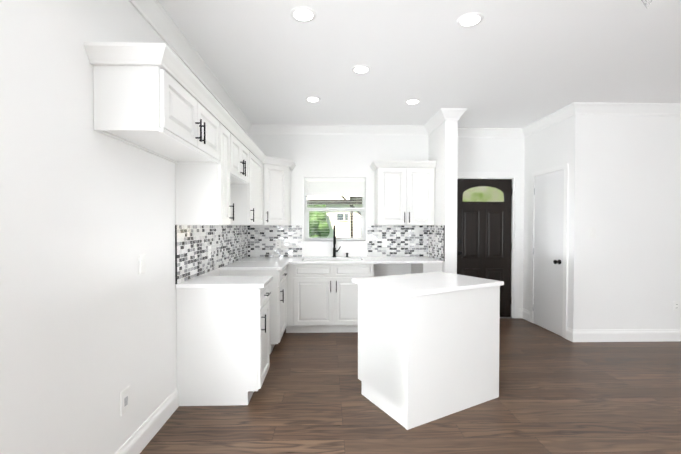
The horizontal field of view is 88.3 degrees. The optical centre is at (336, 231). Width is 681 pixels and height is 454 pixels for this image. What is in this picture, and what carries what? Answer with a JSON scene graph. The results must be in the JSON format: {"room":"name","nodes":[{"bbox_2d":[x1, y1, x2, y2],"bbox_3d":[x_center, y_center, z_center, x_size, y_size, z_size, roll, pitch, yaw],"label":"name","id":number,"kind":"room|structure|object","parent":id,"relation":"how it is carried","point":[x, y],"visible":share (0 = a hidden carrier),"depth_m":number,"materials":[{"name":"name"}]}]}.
{"room":"kitchen","nodes":[
{"label":"kitchen","id":0,"kind":"room"},
{"bbox_2d":[0,0,243,453],"bbox_3d":[-1.216,-0.033,0.632,0.140,2.740,8.830,0,1,-1],"label":"wall","id":1,"kind":"structure","parent":0,"point":[88,332],"depth_m":1.56,"materials":[{"name":"paint"}]},
{"bbox_2d":[120,386,129,415],"bbox_3d":[-1.174,0.940,1.949,0.007,0.130,0.085,0,1,-1],"label":"outlet","id":2,"kind":"object","parent":1,"relation":"attached to","point":[124,400],"visible":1,"depth_m":1.94,"materials":[{"name":"plastic"}]},
{"bbox_2d":[139,254,145,274],"bbox_3d":[-1.177,0.199,2.128,0.010,0.115,0.072,0,1,-1],"label":"light switch","id":3,"kind":"object","parent":1,"relation":"attached to","point":[142,264],"visible":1,"depth_m":2.12,"materials":[{"name":"plastic"}]},
{"bbox_2d":[115,388,178,453],"bbox_3d":[-1.110,1.286,-0.501,0.016,0.140,6.237,0,1,-1],"label":"baseboard","id":4,"kind":"structure","parent":1,"relation":"attached to","point":[140,438],"depth_m":2.21,"materials":[{"name":"paint"}]},
{"bbox_2d":[88,46,223,161],"bbox_3d":[-1.016,-0.698,2.141,0.330,0.376,0.900,0,1,-1],"label":"upper cabinet","id":5,"kind":"object","parent":1,"relation":"attached to","point":[159,100],"depth_m":1.71,"materials":[{"name":"paint"}]},
{"bbox_2d":[128,0,251,133],"bbox_3d":[-1.105,-1.345,0.613,0.082,0.115,8.550,0,1,-1],"label":"crown molding","id":6,"kind":"structure","parent":1,"relation":"attached to","point":[158,18],"depth_m":2.70,"materials":[{"name":"paint"}]},
{"bbox_2d":[173,114,231,224],"bbox_3d":[-1.030,-0.474,2.735,0.330,0.844,0.280,0,1,-1],"label":"upper cabinet","id":7,"kind":"object","parent":1,"relation":"attached to","point":[203,190],"depth_m":2.60,"materials":[{"name":"paint"}]},
{"bbox_2d":[175,225,250,283],"bbox_3d":[-1.217,0.151,3.752,0.009,0.439,2.318,0,1,-1],"label":"backsplash","id":8,"kind":"structure","parent":1,"relation":"attached to","point":[228,244],"depth_m":3.21,"materials":[{"name":"tile"}]},
{"bbox_2d":[208,246,210,258],"bbox_3d":[-1.198,0.193,3.312,0.008,0.115,0.072,0,1,-1],"label":"outlet","id":9,"kind":"object","parent":8,"relation":"attached to","point":[209,251],"visible":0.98,"depth_m":3.30,"materials":[{"name":"plastic"}]},
{"bbox_2d":[232,122,251,185],"bbox_3d":[-1.042,-0.692,3.216,0.330,0.424,0.690,0,1,-1],"label":"upper cabinet","id":10,"kind":"object","parent":1,"relation":"attached to","point":[241,144],"depth_m":3.24,"materials":[{"name":"paint"}]},
{"bbox_2d":[232,146,263,224],"bbox_3d":[-1.059,-0.494,3.928,0.330,0.844,0.728,0,1,-1],"label":"upper cabinet","id":11,"kind":"object","parent":1,"relation":"attached to","point":[247,201],"depth_m":3.72,"materials":[{"name":"paint"}]},
{"bbox_2d":[247,134,428,276],"bbox_3d":[0.023,-0.105,5.007,2.550,2.740,0.140,0,1,-1],"label":"wall","id":12,"kind":"structure","parent":0,"point":[336,155],"depth_m":4.92,"materials":[{"name":"paint"}]},
{"bbox_2d":[247,225,301,256],"bbox_3d":[-0.852,0.132,4.916,0.734,0.439,0.007,0,1,-1],"label":"backsplash","id":13,"kind":"structure","parent":12,"relation":"attached to","point":[261,238],"depth_m":4.91,"materials":[{"name":"tile"}]},
{"bbox_2d":[275,240,280,247],"bbox_3d":[-0.820,0.177,4.909,0.072,0.115,0.008,0,1,-1],"label":"outlet","id":14,"kind":"object","parent":13,"relation":"attached to","point":[277,243],"visible":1,"depth_m":4.91,"materials":[{"name":"plastic"}]},
{"bbox_2d":[264,154,291,224],"bbox_3d":[-0.935,-0.505,4.600,0.610,0.844,0.610,0,1,-1],"label":"upper cabinet","id":15,"kind":"object","parent":12,"relation":"attached to","point":[277,171],"depth_m":4.44,"materials":[{"name":"paint"}]},
{"bbox_2d":[301,176,368,256],"bbox_3d":[-0.021,-0.212,4.987,0.948,1.126,0.165,0,1,-1],"label":"window","id":16,"kind":"structure","parent":12,"relation":"in","point":[325,248],"depth_m":4.94,"materials":[{"name":"paint"}]},
{"bbox_2d":[305,178,364,239],"bbox_3d":[-0.021,-0.320,4.972,0.856,0.881,0.056,0,1,-1],"label":"window blind","id":17,"kind":"object","parent":16,"relation":"attached to","point":[334,187],"visible":0.85,"depth_m":4.97,"materials":[{"name":"white plastic"}]},
{"bbox_2d":[252,124,423,134],"bbox_3d":[0.071,-1.415,4.876,2.460,0.115,0.082,0,1,-1],"label":"crown molding","id":18,"kind":"structure","parent":12,"relation":"attached to","point":[256,128],"depth_m":4.87,"materials":[{"name":"paint"}]},
{"bbox_2d":[367,225,426,256],"bbox_3d":[0.868,0.132,4.957,0.863,0.439,0.007,0,1,-1],"label":"backsplash","id":19,"kind":"structure","parent":12,"relation":"attached to","point":[402,240],"depth_m":4.95,"materials":[{"name":"tile"}]},
{"bbox_2d":[382,239,386,246],"bbox_3d":[0.680,0.161,4.944,0.072,0.115,0.010,0,1,-1],"label":"outlet","id":20,"kind":"object","parent":19,"relation":"attached to","point":[384,242],"visible":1,"depth_m":4.94,"materials":[{"name":"plastic"}]},
{"bbox_2d":[372,161,435,224],"bbox_3d":[0.920,-0.508,4.785,0.763,0.844,0.330,0,1,-1],"label":"upper cabinet","id":21,"kind":"object","parent":12,"relation":"attached to","point":[404,191],"depth_m":4.62,"materials":[{"name":"paint"}]},
{"bbox_2d":[140,318,680,453],"bbox_3d":[2.562,1.361,0.996,7.710,0.060,9.330,0,1,-1],"label":"floor","id":22,"kind":"structure","parent":0,"point":[558,394],"depth_m":2.56,"materials":[{"name":"brown wood"}]},
{"bbox_2d":[176,284,271,405],"bbox_3d":[-0.887,0.859,2.835,0.620,0.884,0.430,0,1,-1],"label":"base cabinet","id":23,"kind":"object","parent":22,"relation":"on","point":[235,320],"depth_m":2.62,"materials":[{"name":"paint"}]},
{"bbox_2d":[176,276,271,287],"bbox_3d":[-0.873,0.402,2.825,0.648,0.030,0.448,0,1,-1],"label":"countertop","id":24,"kind":"structure","parent":23,"relation":"on","point":[199,281],"depth_m":2.68,"materials":[{"name":"white stone"}]},
{"bbox_2d":[220,268,287,349],"bbox_3d":[-0.915,0.840,3.999,0.620,0.884,0.658,0,1,-1],"label":"base cabinet","id":25,"kind":"object","parent":22,"relation":"on","point":[279,279],"depth_m":3.68,"materials":[{"name":"paint"}]},
{"bbox_2d":[224,260,287,271],"bbox_3d":[-0.901,0.383,3.965,0.648,0.030,0.616,0,1,-1],"label":"countertop","id":26,"kind":"structure","parent":25,"relation":"on","point":[281,264],"depth_m":3.94,"materials":[{"name":"white stone"}]},
{"bbox_2d":[288,264,291,327],"bbox_3d":[-0.941,0.830,4.627,0.600,0.884,0.600,0,1,-1],"label":"base cabinet","id":27,"kind":"object","parent":22,"relation":"on","point":[289,265],"depth_m":4.34,"materials":[{"name":"paint"}]},
{"bbox_2d":[292,264,373,332],"bbox_3d":[-0.045,0.829,4.639,1.005,0.884,0.620,0,1,-1],"label":"base cabinet","id":28,"kind":"object","parent":22,"relation":"on","point":[324,296],"depth_m":4.33,"materials":[{"name":"paint"}]},
{"bbox_2d":[244,256,442,263],"bbox_3d":[0.033,0.373,4.619,2.546,0.030,0.648,0,1,-1],"label":"countertop","id":29,"kind":"structure","parent":28,"relation":"on","point":[411,259],"depth_m":4.52,"materials":[{"name":"white stone"}]},
{"bbox_2d":[332,225,340,256],"bbox_3d":[0.002,0.133,4.758,0.120,0.443,0.236,0,1,-1],"label":"faucet","id":30,"kind":"object","parent":29,"relation":"on","point":[334,241],"visible":1,"depth_m":4.82,"materials":[{"name":"black metal"}]},
{"bbox_2d":[411,264,441,273],"bbox_3d":[1.186,0.829,4.669,0.238,0.884,0.620,0,1,-1],"label":"base cabinet","id":31,"kind":"object","parent":22,"relation":"on","point":[415,268],"depth_m":4.35,"materials":[{"name":"paint"}]},
{"bbox_2d":[352,271,503,429],"bbox_3d":[0.716,0.844,2.815,0.971,0.914,0.696,-1,1,-29],"label":"kitchen island","id":32,"kind":"object","parent":22,"relation":"on","point":[428,346],"visible":1,"depth_m":2.53,"materials":[{"name":"paint"}]},
{"bbox_2d":[158,0,680,127],"bbox_3d":[2.566,-1.445,0.750,7.710,0.080,8.930,0,1,-1],"label":"ceiling","id":33,"kind":"structure","parent":0,"point":[513,63],"depth_m":2.88,"materials":[{"name":"white paint"}]},
{"bbox_2d":[290,6,315,21],"bbox_3d":[-0.218,-1.427,2.307,0.170,0.006,0.170,0,1,-1],"label":"recessed light","id":34,"kind":"object","parent":33,"relation":"in","point":[302,14],"visible":1,"depth_m":2.30,"materials":[{"name":"paint"}]},
{"bbox_2d":[305,96,320,101],"bbox_3d":[-0.259,-1.452,3.851,0.170,0.006,0.170,0,1,-1],"label":"recessed light","id":35,"kind":"object","parent":33,"relation":"in","point":[313,99],"visible":1,"depth_m":3.84,"materials":[{"name":"paint"}]},
{"bbox_2d":[352,65,370,73],"bbox_3d":[0.221,-1.440,3.114,0.170,0.006,0.170,0,1,-1],"label":"recessed light","id":36,"kind":"object","parent":33,"relation":"in","point":[360,69],"visible":1,"depth_m":3.11,"materials":[{"name":"paint"}]},
{"bbox_2d":[405,99,419,103],"bbox_3d":[0.852,-1.454,3.922,0.170,0.006,0.170,0,1,-1],"label":"recessed light","id":37,"kind":"object","parent":33,"relation":"in","point":[412,101],"visible":1,"depth_m":3.90,"materials":[{"name":"paint"}]},
{"bbox_2d":[457,12,483,27],"bbox_3d":[0.904,-1.428,2.368,0.170,0.006,0.170,0,1,-1],"label":"recessed light","id":38,"kind":"object","parent":33,"relation":"in","point":[472,19],"visible":1,"depth_m":2.35,"materials":[{"name":"paint"}]},
{"bbox_2d":[641,0,651,8],"bbox_3d":[0.984,-0.943,0.645,0.840,0.918,0.840,0,1,-1],"label":"pendant chandelier","id":39,"kind":"object","parent":33,"relation":"hanging from","point":[646,3],"visible":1,"depth_m":0.79,"materials":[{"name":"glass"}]},
{"bbox_2d":[428,120,457,273],"bbox_3d":[1.380,-0.100,4.735,0.150,2.740,0.950,0,1,-1],"label":"wall","id":40,"kind":"structure","parent":0,"point":[443,145],"depth_m":4.26,"materials":[{"name":"paint"}]},
{"bbox_2d":[427,225,444,260],"bbox_3d":[1.303,0.137,4.615,0.009,0.439,0.698,0,1,-1],"label":"backsplash","id":41,"kind":"structure","parent":40,"relation":"attached to","point":[435,233],"depth_m":4.56,"materials":[{"name":"tile"}]},
{"bbox_2d":[424,108,451,134],"bbox_3d":[1.284,-1.409,4.505,0.112,0.115,0.702,0,1,-1],"label":"crown molding","id":42,"kind":"structure","parent":40,"relation":"attached to","point":[443,114],"depth_m":4.39,"materials":[{"name":"paint"}]},
{"bbox_2d":[452,108,466,119],"bbox_3d":[1.500,-1.410,4.555,0.082,0.115,0.792,0,1,-1],"label":"crown molding","id":43,"kind":"structure","parent":40,"relation":"attached to","point":[459,112],"depth_m":4.19,"materials":[{"name":"paint"}]},
{"bbox_2d":[457,137,524,308],"bbox_3d":[2.155,-0.107,5.159,1.420,2.740,0.140,0,1,-1],"label":"wall","id":44,"kind":"structure","parent":0,"point":[476,154],"depth_m":5.08,"materials":[{"name":"paint"}]},
{"bbox_2d":[457,179,511,316],"bbox_3d":[2.149,0.243,5.107,0.863,2.017,0.125,0,1,-1],"label":"front door","id":45,"kind":"structure","parent":44,"relation":"in","point":[484,217],"depth_m":5.12,"materials":[{"name":"black wood"}]},
{"bbox_2d":[457,172,519,317],"bbox_3d":[2.138,0.200,5.156,1.035,2.125,0.156,0,1,-1],"label":"door frame","id":46,"kind":"structure","parent":44,"relation":"attached to","point":[515,218],"depth_m":5.09,"materials":[{"name":"paint"}]},
{"bbox_2d":[458,128,526,137],"bbox_3d":[2.088,-1.418,5.025,1.280,0.115,0.082,0,1,-1],"label":"crown molding","id":47,"kind":"structure","parent":44,"relation":"attached to","point":[462,132],"depth_m":5.03,"materials":[{"name":"paint"}]},
{"bbox_2d":[523,115,587,335],"bbox_3d":[2.809,-0.098,4.580,0.140,2.740,1.050,0,1,-1],"label":"wall","id":48,"kind":"structure","parent":0,"point":[561,142],"depth_m":4.12,"materials":[{"name":"paint"}]},
{"bbox_2d":[520,105,571,135],"bbox_3d":[2.699,-1.409,4.515,0.082,0.115,0.930,0,1,-1],"label":"crown molding","id":49,"kind":"structure","parent":48,"relation":"attached to","point":[561,114],"depth_m":4.50,"materials":[{"name":"paint"}]},
{"bbox_2d":[533,170,563,335],"bbox_3d":[2.698,0.254,4.534,0.080,2.015,0.616,0,1,-1],"label":"closet door","id":50,"kind":"structure","parent":48,"relation":"in","point":[548,246],"depth_m":4.50,"materials":[{"name":"white paint"}]},
{"bbox_2d":[530,163,568,338],"bbox_3d":[2.732,0.228,4.531,0.016,2.090,0.735,0,1,-1],"label":"door frame","id":51,"kind":"structure","parent":48,"relation":"attached to","point":[565,167],"depth_m":4.22,"materials":[{"name":"paint"}]},
{"bbox_2d":[585,115,680,329],"bbox_3d":[4.615,-0.091,4.168,3.450,2.740,0.140,0,1,-1],"label":"wall","id":52,"kind":"structure","parent":0,"point":[633,257],"depth_m":4.07,"materials":[{"name":"paint"}]},
{"bbox_2d":[568,102,680,115],"bbox_3d":[4.437,-1.401,4.031,3.532,0.115,0.082,0,1,-1],"label":"crown molding","id":53,"kind":"structure","parent":52,"relation":"attached to","point":[575,108],"depth_m":4.00,"materials":[{"name":"paint"}]},
{"bbox_2d":[569,328,680,341],"bbox_3d":[4.468,1.210,4.118,3.466,0.140,0.036,0,1,-1],"label":"baseboard","id":54,"kind":"structure","parent":52,"relation":"attached to","point":[616,335],"depth_m":4.08,"materials":[{"name":"paint"}]},
{"bbox_2d":[673,301,679,310],"bbox_3d":[3.972,0.870,4.094,0.072,0.115,0.008,0,1,-1],"label":"outlet","id":55,"kind":"object","parent":52,"relation":"attached to","point":[676,305],"visible":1,"depth_m":4.09,"materials":[{"name":"plastic"}]},
{"label":"outside","id":56,"kind":"structure","parent":0,"visible":0},
{"bbox_3d":[-0.691,0.859,32.693,60.000,0.060,54.210,0,1,-1],"label":"ground","id":57,"kind":"structure","parent":56,"visible":0},
{"bbox_2d":[307,205,329,235],"bbox_3d":[-2.005,-0.024,14.045,3.472,2.320,4.596,0,1,-1],"label":"tree","id":58,"kind":"object","parent":57,"relation":"on","point":[318,226],"visible":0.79,"depth_m":11.94,"materials":[{"name":"green plant"}]},
{"bbox_2d":[307,197,361,235],"bbox_3d":[2.257,-1.128,20.356,13.300,4.320,7.750,0,1,-1],"label":"house","id":59,"kind":"structure","parent":57,"relation":"on","point":[337,215],"depth_m":16.78,"materials":[{"name":"plastic"}]},
{"bbox_2d":[342,197,361,235],"bbox_3d":[1.419,0.165,7.457,3.000,2.160,0.100,0,1,-1],"label":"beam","id":60,"kind":"structure","parent":57,"relation":"on","point":[353,199],"depth_m":7.39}
]}

